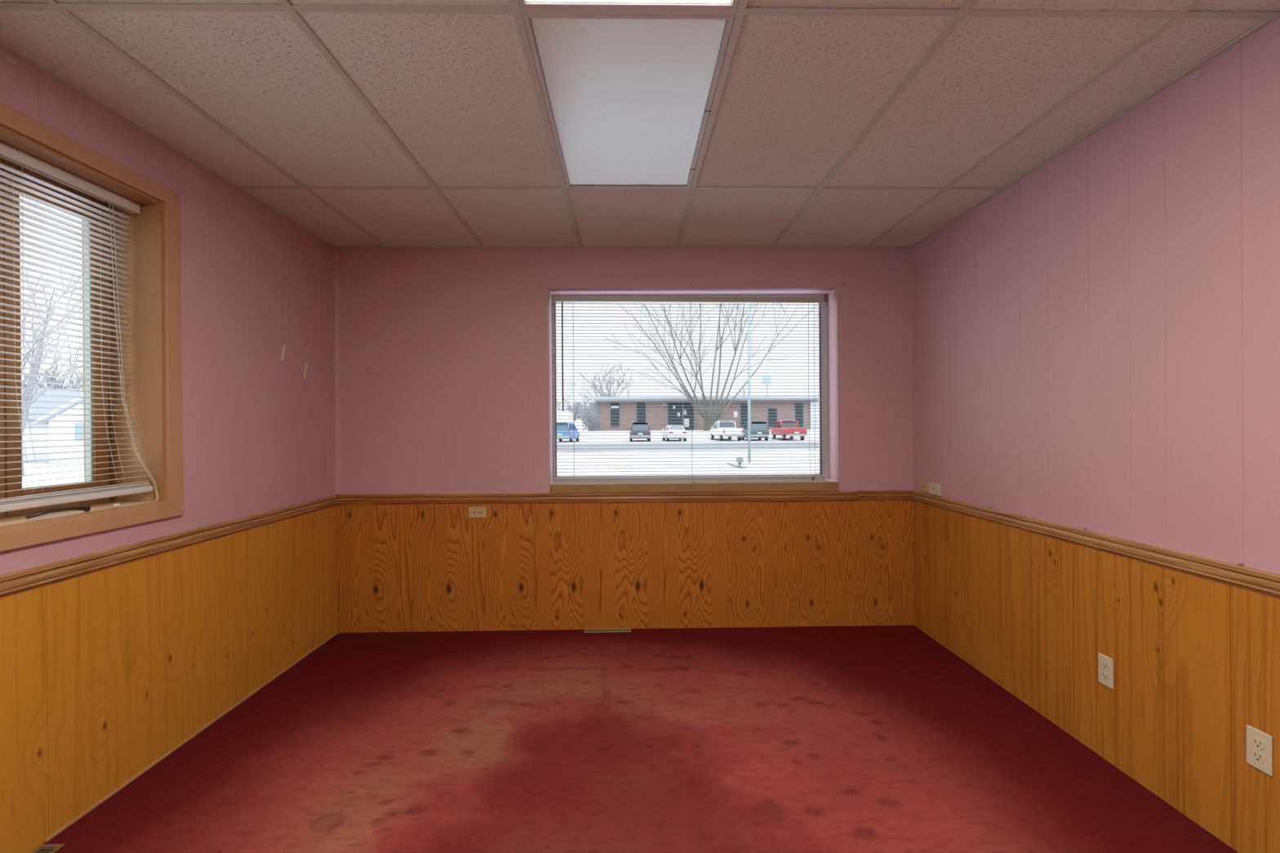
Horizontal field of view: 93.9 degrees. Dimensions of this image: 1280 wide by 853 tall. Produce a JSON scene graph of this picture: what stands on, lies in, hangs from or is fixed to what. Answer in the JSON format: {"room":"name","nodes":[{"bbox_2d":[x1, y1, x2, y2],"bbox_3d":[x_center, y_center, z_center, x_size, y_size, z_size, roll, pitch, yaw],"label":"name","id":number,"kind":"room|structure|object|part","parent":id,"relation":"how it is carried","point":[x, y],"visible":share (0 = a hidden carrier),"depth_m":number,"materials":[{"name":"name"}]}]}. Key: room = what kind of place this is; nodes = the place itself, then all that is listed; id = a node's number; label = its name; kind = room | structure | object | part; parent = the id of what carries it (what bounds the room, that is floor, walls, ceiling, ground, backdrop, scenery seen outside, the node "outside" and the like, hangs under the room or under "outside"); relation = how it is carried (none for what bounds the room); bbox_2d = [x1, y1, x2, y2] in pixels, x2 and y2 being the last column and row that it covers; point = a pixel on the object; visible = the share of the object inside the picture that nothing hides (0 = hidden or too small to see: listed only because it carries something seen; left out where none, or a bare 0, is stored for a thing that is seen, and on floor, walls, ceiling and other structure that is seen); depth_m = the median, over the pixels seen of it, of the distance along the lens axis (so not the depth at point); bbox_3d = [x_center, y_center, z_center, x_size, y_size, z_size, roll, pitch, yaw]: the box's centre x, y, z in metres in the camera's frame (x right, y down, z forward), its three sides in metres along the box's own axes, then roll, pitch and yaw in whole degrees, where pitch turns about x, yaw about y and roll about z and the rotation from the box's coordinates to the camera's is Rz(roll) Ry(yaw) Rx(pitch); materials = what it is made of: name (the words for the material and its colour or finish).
{"room":"empty office room","nodes":[
{"label":"empty office room","id":0,"kind":"room"},
{"bbox_2d":[0,46,337,852],"bbox_3d":[-1.981,-0.028,0.927,0.266,2.660,5.652,0,0,-1],"label":"wall","id":1,"kind":"structure","parent":0,"point":[104,673],"depth_m":2.54,"materials":[{"name":"pink paint"}]},
{"bbox_2d":[2,55,15,65],"bbox_3d":[-1.873,-1.088,1.780,0.009,0.014,0.037,0,0,-1],"label":"clip","id":2,"kind":"object","parent":1,"relation":"attached to","point":[5,58],"visible":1,"depth_m":1.77,"materials":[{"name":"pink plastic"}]},
{"bbox_3d":[-1.851,0.892,1.268,0.006,0.816,1.221,0,0,-1],"label":"wainscot panel","id":3,"kind":"part","parent":1,"relation":"part of","materials":[{"name":"brown wood"}]},
{"bbox_2d":[0,101,183,551],"bbox_3d":[-1.992,-0.291,1.662,0.277,1.309,1.560,0,0,-1],"label":"window","id":4,"kind":"structure","parent":1,"relation":"in","point":[155,396],"depth_m":2.31,"materials":[{"name":"brown wood"}]},
{"bbox_3d":[-2.070,-0.287,1.459,0.042,1.167,0.957,0,0,-1],"label":"sash","id":5,"kind":"part","parent":4,"relation":"part of","materials":[{"name":"brown wood"}]},
{"bbox_3d":[-1.903,0.278,1.956,0.017,0.022,0.187,0,0,2],"label":"crank handle","id":6,"kind":"part","parent":4,"relation":"part of","materials":[{"name":"metal"}]},
{"bbox_3d":[-2.083,-0.288,2.133,0.042,1.167,0.383,0,0,-1],"label":"sash","id":7,"kind":"part","parent":4,"relation":"part of","materials":[{"name":"brown wood"}]},
{"bbox_2d":[0,141,158,512],"bbox_3d":[-1.936,-0.288,1.666,0.122,1.166,1.370,0,0,-1],"label":"window blind","id":8,"kind":"object","parent":4,"relation":"attached to","point":[8,153],"visible":1,"depth_m":2.05,"materials":[{"name":"white plastic"}]},
{"bbox_3d":[-1.959,-0.311,1.916,0.085,1.043,0.001,0,0,-1],"label":"ladder cord","id":9,"kind":"part","parent":8,"relation":"part of","materials":[{"name":"white fabric"}]},
{"bbox_3d":[-1.907,0.244,1.664,0.028,0.022,1.362,0,0,-1],"label":"rail","id":10,"kind":"part","parent":8,"relation":"part of","materials":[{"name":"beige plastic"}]},
{"bbox_3d":[-1.965,-0.312,2.231,0.085,1.043,0.001,0,0,-1],"label":"ladder cord","id":11,"kind":"part","parent":8,"relation":"part of","materials":[{"name":"white fabric"}]},
{"bbox_3d":[-1.931,-0.275,2.261,0.089,1.135,0.168,0,0,-1],"label":"lift cord","id":12,"kind":"part","parent":8,"relation":"part of","materials":[{"name":"white fabric"}]},
{"bbox_3d":[-1.994,0.302,1.664,0.264,0.012,1.404,0,0,-1],"label":"sill","id":13,"kind":"part","parent":4,"relation":"part of","materials":[{"name":"brown wood"}]},
{"bbox_3d":[-1.903,0.281,2.058,0.020,0.022,0.020,0,0,-1],"label":"crank knob","id":14,"kind":"part","parent":4,"relation":"part of","materials":[{"name":"metal"}]},
{"bbox_3d":[-1.866,-0.915,1.661,0.017,0.062,1.553,0,0,-1],"label":"casing","id":15,"kind":"part","parent":4,"relation":"part of","materials":[{"name":"brown wood"}]},
{"bbox_3d":[-1.858,0.335,1.666,0.017,0.056,1.558,0,0,-1],"label":"casing","id":16,"kind":"part","parent":4,"relation":"part of","materials":[{"name":"brown wood"}]},
{"bbox_3d":[-1.876,-0.293,2.406,0.017,1.308,0.078,0,0,-1],"label":"casing","id":17,"kind":"part","parent":4,"relation":"part of","materials":[{"name":"brown wood"}]},
{"bbox_3d":[-1.876,0.889,2.489,0.006,0.816,1.219,0,0,-1],"label":"wainscot panel","id":18,"kind":"part","parent":1,"relation":"part of","materials":[{"name":"brown wood"}]},
{"bbox_2d":[0,495,337,597],"bbox_3d":[-1.843,0.467,1.050,0.021,0.063,5.371,0,0,-1],"label":"trim","id":19,"kind":"structure","parent":1,"relation":"attached to","point":[19,581],"depth_m":2.22,"materials":[{"name":"brown wood"}]},
{"bbox_2d":[44,631,338,842],"bbox_3d":[-1.873,1.293,2.810,0.006,0.007,1.886,0,0,-1],"label":"baseboard","id":20,"kind":"structure","parent":1,"relation":"attached to","point":[83,814],"depth_m":2.36,"materials":[{"name":"brown wood"}]},
{"bbox_2d":[280,344,285,361],"bbox_3d":[-1.900,-0.393,3.187,0.002,0.092,0.042,0,0,-1],"label":"tape strip","id":21,"kind":"object","parent":1,"relation":"attached to","point":[284,345],"visible":1,"depth_m":3.19,"materials":[{"name":"brown paper"}]},
{"bbox_2d":[302,361,307,378],"bbox_3d":[-1.904,-0.320,3.404,0.002,0.097,0.045,0,0,-1],"label":"tape strip","id":22,"kind":"object","parent":1,"relation":"attached to","point":[306,363],"visible":1,"depth_m":3.40,"materials":[{"name":"brown paper"}]},
{"bbox_3d":[-1.894,0.887,3.426,0.006,0.816,0.652,0,0,-1],"label":"wainscot panel","id":23,"kind":"part","parent":1,"relation":"part of","materials":[{"name":"brown wood"}]},
{"bbox_2d":[337,247,913,632],"bbox_3d":[-0.084,-0.048,3.918,4.177,2.660,0.266,0,0,-1],"label":"wall","id":24,"kind":"structure","parent":0,"point":[446,353],"depth_m":3.78,"materials":[{"name":"pink paint"}]},
{"bbox_2d":[333,247,341,494],"bbox_3d":[-1.897,-0.347,3.747,0.030,1.542,0.015,0,0,-1],"label":"trim","id":25,"kind":"structure","parent":24,"relation":"attached to","point":[335,251],"depth_m":3.74,"materials":[{"name":"pink paint"}]},
{"bbox_3d":[-1.286,0.882,3.766,1.235,0.816,0.006,0,0,-1],"label":"wainscot panel","id":26,"kind":"part","parent":24,"relation":"part of","materials":[{"name":"brown wood"}]},
{"bbox_2d":[468,506,486,518],"bbox_3d":[-1.022,0.540,3.764,0.114,0.070,0.007,0,0,-1],"label":"jack plate","id":27,"kind":"object","parent":24,"relation":"attached to","point":[473,512],"visible":1,"depth_m":3.76,"materials":[{"name":"beige plastic"}]},
{"bbox_2d":[335,491,858,505],"bbox_3d":[-0.259,0.453,3.778,3.296,0.072,0.021,0,0,-1],"label":"trim","id":28,"kind":"structure","parent":24,"relation":"attached to","point":[808,496],"depth_m":3.78,"materials":[{"name":"brown wood"}]},
{"bbox_3d":[-0.058,0.874,3.791,1.218,0.816,0.006,0,0,-1],"label":"wainscot panel","id":29,"kind":"part","parent":24,"relation":"part of","materials":[{"name":"brown wood"}]},
{"bbox_2d":[549,294,838,493],"bbox_3d":[0.338,-0.208,4.043,2.040,1.337,0.512,0,0,-1],"label":"window","id":30,"kind":"structure","parent":24,"relation":"in","point":[828,484],"depth_m":3.96,"materials":[{"name":"plastic"}]},
{"bbox_2d":[551,293,827,482],"bbox_3d":[0.328,-0.250,3.873,1.791,1.208,0.062,0,0,-1],"label":"window blind","id":31,"kind":"object","parent":30,"relation":"attached to","point":[553,298],"visible":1,"depth_m":3.88,"materials":[{"name":"white plastic"}]},
{"bbox_3d":[-0.429,-0.229,3.869,0.006,1.155,0.028,0,0,-1],"label":"ladder cord","id":32,"kind":"part","parent":31,"relation":"part of","materials":[{"name":"white fabric"}]},
{"bbox_3d":[0.324,0.340,3.885,1.766,0.026,0.024,0,0,-1],"label":"rail","id":33,"kind":"part","parent":31,"relation":"part of","materials":[{"name":"grey metal"}]},
{"bbox_3d":[0.334,-0.234,3.884,0.006,1.155,0.028,0,0,-1],"label":"ladder cord","id":34,"kind":"part","parent":31,"relation":"part of","materials":[{"name":"white fabric"}]},
{"bbox_3d":[1.138,-0.239,3.900,0.005,1.155,0.028,0,0,2],"label":"ladder cord","id":35,"kind":"part","parent":31,"relation":"part of","materials":[{"name":"white fabric"}]},
{"bbox_3d":[1.139,-0.238,3.876,0.092,1.156,0.019,0,0,-1],"label":"lift cord","id":36,"kind":"part","parent":31,"relation":"part of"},
{"bbox_3d":[0.345,0.358,3.891,1.839,0.007,0.189,0,0,-1],"label":"sill","id":37,"kind":"part","parent":30,"relation":"part of","materials":[{"name":"brown wood"}]},
{"bbox_3d":[1.152,0.866,3.815,1.200,0.816,0.006,0,0,-1],"label":"wainscot panel","id":38,"kind":"part","parent":24,"relation":"part of","materials":[{"name":"brown wood"}]},
{"bbox_2d":[857,489,913,500],"bbox_3d":[1.570,0.440,3.813,0.360,0.063,0.023,0,0,-1],"label":"trim","id":39,"kind":"structure","parent":24,"relation":"attached to","point":[904,495],"depth_m":3.81,"materials":[{"name":"brown wood"}]},
{"bbox_2d":[32,625,1238,852],"bbox_3d":[-0.019,1.428,1.099,4.177,0.280,5.912,0,0,-1],"label":"floor","id":40,"kind":"structure","parent":0,"point":[876,739],"depth_m":2.32,"materials":[{"name":"carpet"}]},
{"bbox_2d":[31,844,64,852],"bbox_3d":[-1.812,1.296,1.700,0.070,0.006,0.305,0,0,-1],"label":"floor vent","id":41,"kind":"object","parent":40,"relation":"in","point":[44,848],"visible":1,"depth_m":1.83,"materials":[{"name":"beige metal"}]},
{"bbox_2d":[583,628,631,632],"bbox_3d":[-0.202,1.280,3.754,0.293,0.006,0.060,0,0,-1],"label":"floor vent","id":42,"kind":"object","parent":40,"relation":"in","point":[586,630],"visible":1,"depth_m":3.75,"materials":[{"name":"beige metal"}]},
{"bbox_2d":[0,0,1279,248],"bbox_3d":[-0.037,-1.324,1.092,4.177,0.395,5.912,0,0,-1],"label":"ceiling","id":43,"kind":"structure","parent":0,"point":[357,123],"depth_m":2.08,"materials":[{"name":"tile"}]},
{"bbox_2d":[522,13,734,187],"bbox_3d":[-0.041,-1.183,2.237,0.587,0.114,1.193,0,0,-1],"label":"ceiling light","id":44,"kind":"object","parent":43,"relation":"attached to","point":[628,99],"visible":1,"depth_m":2.01,"materials":[{"name":"paint"}]},
{"bbox_2d":[518,0,738,8],"bbox_3d":[-0.017,-1.181,1.018,0.587,0.114,1.193,0,0,-1],"label":"ceiling light","id":45,"kind":"object","parent":43,"relation":"attached to","point":[662,4],"visible":1,"depth_m":1.60,"materials":[{"name":"paint"}]},
{"bbox_2d":[526,0,731,2],"bbox_3d":[-0.018,-1.133,1.018,0.545,0.003,1.154,0,0,-1],"label":"diffuser","id":46,"kind":"object","parent":45,"relation":"attached to","point":[527,1],"depth_m":1.59,"materials":[{"name":"white"}]},
{"bbox_2d":[911,17,1279,852],"bbox_3d":[1.929,-0.054,1.004,0.266,2.660,5.652,0,0,-1],"label":"wall","id":47,"kind":"structure","parent":0,"point":[1096,340],"depth_m":2.16,"materials":[{"name":"pink paint"}]},
{"bbox_2d":[920,480,928,493],"bbox_3d":[1.744,0.368,3.663,0.018,0.070,0.114,0,0,-1],"label":"jack plate","id":48,"kind":"object","parent":47,"relation":"attached to","point":[924,485],"visible":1,"depth_m":3.66,"materials":[{"name":"beige plastic"}]},
{"bbox_2d":[928,481,941,496],"bbox_3d":[1.746,0.369,3.546,0.018,0.072,0.114,0,0,-1],"label":"jack plate","id":49,"kind":"object","parent":47,"relation":"attached to","point":[935,488],"visible":1,"depth_m":3.53,"materials":[{"name":"beige plastic"}]},
{"bbox_3d":[1.757,0.863,3.426,0.006,0.816,0.794,0,0,-1],"label":"wainscot panel","id":50,"kind":"part","parent":47,"relation":"part of","materials":[{"name":"brown wood"}]},
{"bbox_2d":[911,490,1279,598],"bbox_3d":[1.793,0.448,1.121,0.021,0.063,5.370,0,0,-1],"label":"trim","id":51,"kind":"structure","parent":47,"relation":"attached to","point":[1267,583],"depth_m":2.15,"materials":[{"name":"brown wood"}]},
{"bbox_2d":[1097,653,1113,689],"bbox_3d":[1.774,0.930,2.279,0.008,0.114,0.070,0,0,-1],"label":"wall outlet","id":52,"kind":"object","parent":47,"relation":"attached to","point":[1105,664],"visible":1,"depth_m":2.27,"materials":[{"name":"beige plastic"}]},
{"bbox_2d":[1101,661,1108,670],"bbox_3d":[1.771,0.911,2.279,0.001,0.027,0.033,0,0,-1],"label":"receptacle","id":53,"kind":"object","parent":52,"relation":"attached to","point":[1104,664],"depth_m":2.28,"materials":[{"name":"beige plastic"}]},
{"bbox_2d":[1101,671,1108,680],"bbox_3d":[1.771,0.950,2.279,0.001,0.027,0.033,0,0,-1],"label":"receptacle","id":54,"kind":"object","parent":52,"relation":"attached to","point":[1104,675],"depth_m":2.28,"materials":[{"name":"beige plastic"}]},
{"bbox_3d":[1.777,0.865,2.419,0.006,0.816,1.218,0,0,-1],"label":"wainscot panel","id":55,"kind":"part","parent":47,"relation":"part of","materials":[{"name":"brown wood"}]},
{"bbox_2d":[1192,71,1204,80],"bbox_3d":[1.773,-1.114,1.903,0.009,0.014,0.037,0,0,-1],"label":"clip","id":56,"kind":"object","parent":47,"relation":"attached to","point":[1199,75],"visible":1,"depth_m":1.90,"materials":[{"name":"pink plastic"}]},
{"bbox_3d":[1.802,0.868,1.196,0.006,0.816,1.224,0,0,-1],"label":"wainscot panel","id":57,"kind":"part","parent":47,"relation":"part of","materials":[{"name":"brown wood"}]},
{"bbox_2d":[1246,724,1272,776],"bbox_3d":[1.785,0.933,1.725,0.008,0.114,0.070,0,0,-1],"label":"wall outlet","id":58,"kind":"object","parent":47,"relation":"attached to","point":[1259,744],"visible":1,"depth_m":1.72,"materials":[{"name":"beige plastic"}]},
{"bbox_2d":[1252,737,1264,750],"bbox_3d":[1.782,0.913,1.725,0.001,0.027,0.033,0,0,-1],"label":"receptacle","id":59,"kind":"object","parent":58,"relation":"attached to","point":[1258,743],"depth_m":1.72,"materials":[{"name":"beige plastic"}]},
{"bbox_2d":[1252,750,1264,763],"bbox_3d":[1.782,0.952,1.725,0.001,0.027,0.033,0,0,-1],"label":"receptacle","id":60,"kind":"object","parent":58,"relation":"attached to","point":[1258,756],"depth_m":1.72,"materials":[{"name":"beige plastic"}]},
{"label":"outside","id":61,"kind":"structure","parent":0,"visible":0},
{"bbox_2d":[22,426,819,487],"bbox_3d":[-3.746,0.899,189.966,300.000,1.320,420.000,0,0,-1],"label":"snow ground","id":62,"kind":"structure","parent":61,"point":[679,450],"depth_m":29.02,"materials":[{"name":"white snow"}]},
{"bbox_2d":[20,266,83,476],"bbox_3d":[-28.387,-3.297,25.529,8.323,11.018,11.241,-1,0,-41],"label":"bare tree","id":63,"kind":"object","parent":62,"relation":"on","point":[31,378],"visible":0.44,"depth_m":25.84,"materials":[{"name":"grey plant"}]},
{"bbox_2d":[21,348,83,389],"bbox_3d":[-48.574,-2.253,50.627,8.516,8.713,6.167,0,0,43],"label":"bare tree","id":64,"kind":"object","parent":62,"relation":"on","point":[51,379],"visible":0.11,"depth_m":50.00,"materials":[{"name":"grey plant"}]},
{"bbox_2d":[21,388,84,462],"bbox_3d":[-44.305,-0.334,40.181,38.000,5.370,10.900,0,0,-1],"label":"house","id":65,"kind":"structure","parent":62,"relation":"on","point":[42,430],"depth_m":35.35,"materials":[{"name":"white"}]},
{"bbox_3d":[-32.852,0.308,35.271,0.900,1.060,0.025,0,0,-1],"label":"pane","id":66,"kind":"part","parent":65,"relation":"part of","materials":[{"name":"glass"}]},
{"bbox_2d":[556,411,573,423],"bbox_3d":[-8.623,-0.266,64.292,2.500,2.596,5.100,0,0,-1],"label":"box truck","id":67,"kind":"object","parent":62,"relation":"on","point":[565,413],"visible":0.09,"depth_m":61.85,"materials":[{"name":"white metal"}]},
{"bbox_2d":[556,422,579,441],"bbox_3d":[-6.840,0.528,55.032,2.190,1.780,4.690,0,0,6],"label":"parked car","id":68,"kind":"object","parent":62,"relation":"on","point":[559,435],"visible":0.55,"depth_m":52.97,"materials":[{"name":"paint"}]},
{"bbox_2d":[567,381,575,412],"bbox_3d":[-7.997,-2.316,69.850,1.000,6.031,0.135,0,0,-1],"label":"utility pole","id":69,"kind":"object","parent":62,"relation":"on","point":[571,384],"visible":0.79,"depth_m":69.81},
{"bbox_2d":[556,394,589,421],"bbox_3d":[-11.035,-2.497,98.786,6.498,6.242,5.285,0,0,-1],"label":"bare tree","id":70,"kind":"object","parent":62,"relation":"on","point":[588,399],"visible":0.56,"depth_m":99.13,"materials":[{"name":"grey plant"}]},
{"bbox_2d":[572,395,591,428],"bbox_3d":[-9.696,-2.332,104.001,4.687,5.853,5.294,0,0,-1],"label":"bare tree","id":71,"kind":"object","parent":62,"relation":"on","point":[580,405],"visible":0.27,"depth_m":103.91,"materials":[{"name":"grey plant"}]},
{"bbox_2d":[579,391,586,430],"bbox_3d":[-8.352,-2.274,87.847,1.000,5.800,0.135,0,0,-1],"label":"utility pole","id":72,"kind":"object","parent":62,"relation":"on","point":[583,393],"visible":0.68,"depth_m":87.80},
{"bbox_2d":[573,401,599,431],"bbox_3d":[-6.425,-1.195,73.145,3.388,3.936,4.509,0,0,-1],"label":"shrub","id":73,"kind":"object","parent":62,"relation":"on","point":[586,411],"visible":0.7,"depth_m":72.63,"materials":[{"name":"grey plant"}]},
{"bbox_2d":[577,361,634,402],"bbox_3d":[-5.353,-4.783,91.644,8.932,10.758,10.726,0,0,-1],"label":"bare tree","id":74,"kind":"object","parent":62,"relation":"on","point":[594,387],"visible":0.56,"depth_m":91.91,"materials":[{"name":"grey plant"}]},
{"bbox_2d":[627,422,651,441],"bbox_3d":[-0.020,0.481,55.367,2.190,1.780,4.690,0,0,-1],"label":"parked car","id":75,"kind":"object","parent":62,"relation":"on","point":[638,426],"visible":0.82,"depth_m":53.21,"materials":[{"name":"paint"}]},
{"bbox_2d":[662,425,687,441],"bbox_3d":[3.163,0.605,55.430,2.120,1.490,4.690,0,0,-5],"label":"parked car","id":76,"kind":"object","parent":62,"relation":"on","point":[670,432],"visible":0.98,"depth_m":53.45,"materials":[{"name":"paint"}]},
{"bbox_2d":[589,389,818,431],"bbox_3d":[8.155,-2.045,82.723,29.600,5.650,14.900,0,0,-1],"label":"brick building","id":77,"kind":"structure","parent":62,"relation":"on","point":[649,410],"depth_m":76.06,"materials":[{"name":"brown brick"}]},
{"bbox_3d":[-3.174,-1.508,75.873,1.090,2.940,0.028,0,0,-1],"label":"pane","id":78,"kind":"part","parent":77,"relation":"part of","materials":[{"name":"grey glass"}]},
{"bbox_3d":[0.160,-1.551,75.939,1.100,2.900,0.028,0,0,-1],"label":"pane","id":79,"kind":"part","parent":77,"relation":"part of","materials":[{"name":"grey glass"}]},
{"bbox_3d":[13.313,-1.463,76.199,0.950,2.850,0.028,0,0,-1],"label":"pane","id":80,"kind":"part","parent":77,"relation":"part of","materials":[{"name":"grey glass"}]},
{"bbox_3d":[16.910,-1.162,76.271,1.100,2.300,0.028,0,0,-1],"label":"pane","id":81,"kind":"part","parent":77,"relation":"part of","materials":[{"name":"grey glass"}]},
{"bbox_3d":[20.317,-1.484,76.337,1.020,2.900,0.028,0,0,-1],"label":"pane","id":82,"kind":"part","parent":77,"relation":"part of","materials":[{"name":"grey glass"}]},
{"bbox_2d":[605,302,817,430],"bbox_3d":[9.815,-13.044,73.227,29.643,27.774,17.154,0,0,-1],"label":"bare tree","id":83,"kind":"object","parent":62,"relation":"on","point":[704,415],"visible":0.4,"depth_m":71.61,"materials":[{"name":"brown plant"}]},
{"bbox_2d":[709,420,743,440],"bbox_3d":[8.047,0.375,56.326,2.290,1.860,5.490,0,0,-7],"label":"pickup","id":84,"kind":"object","parent":62,"relation":"on","point":[713,431],"visible":0.66,"depth_m":55.25,"materials":[{"name":"paint"}]},
{"bbox_2d":[727,457,747,468],"bbox_3d":[3.358,1.272,20.674,0.704,0.429,0.200,0,0,-1],"label":"meter box","id":85,"kind":"object","parent":62,"relation":"on","point":[737,459],"visible":0.67,"depth_m":20.63,"materials":[{"name":"grey metal"}]},
{"bbox_2d":[743,302,755,466],"bbox_3d":[3.835,-3.570,20.368,0.400,10.090,1.797,0,0,-1],"label":"pole","id":86,"kind":"object","parent":62,"relation":"on","point":[748,306],"visible":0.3,"depth_m":21.03,"materials":[{"name":"white metal"}]},
{"bbox_2d":[741,422,769,440],"bbox_3d":[10.653,0.408,55.778,2.190,1.780,4.690,0,0,-1],"label":"parked car","id":87,"kind":"object","parent":62,"relation":"on","point":[746,423],"visible":0.57,"depth_m":53.66,"materials":[{"name":"paint"}]},
{"bbox_2d":[762,358,771,395],"bbox_3d":[20.748,-4.977,92.360,3.800,11.200,0.287,0,0,-1],"label":"roadside sign","id":88,"kind":"object","parent":62,"relation":"on","point":[766,380],"visible":0.58,"depth_m":92.19,"materials":[{"name":"metal"}]},
{"bbox_3d":[19.647,-4.970,92.395,0.174,11.200,0.174,0,0,-1],"label":"post","id":89,"kind":"part","parent":88,"relation":"part of","materials":[{"name":"grey metal"}]},
{"bbox_2d":[770,420,807,440],"bbox_3d":[13.942,0.336,56.443,2.290,1.860,5.490,0,0,-3],"label":"pickup","id":90,"kind":"object","parent":62,"relation":"on","point":[789,424],"visible":0.67,"depth_m":55.88,"materials":[{"name":"paint"}]},
{"bbox_2d":[810,400,818,428],"bbox_3d":[33.645,-2.028,98.680,13.600,5.100,12.800,0,0,-1],"label":"building","id":91,"kind":"structure","parent":62,"relation":"on","point":[814,419],"depth_m":93.83,"materials":[{"name":"white"}]}
]}

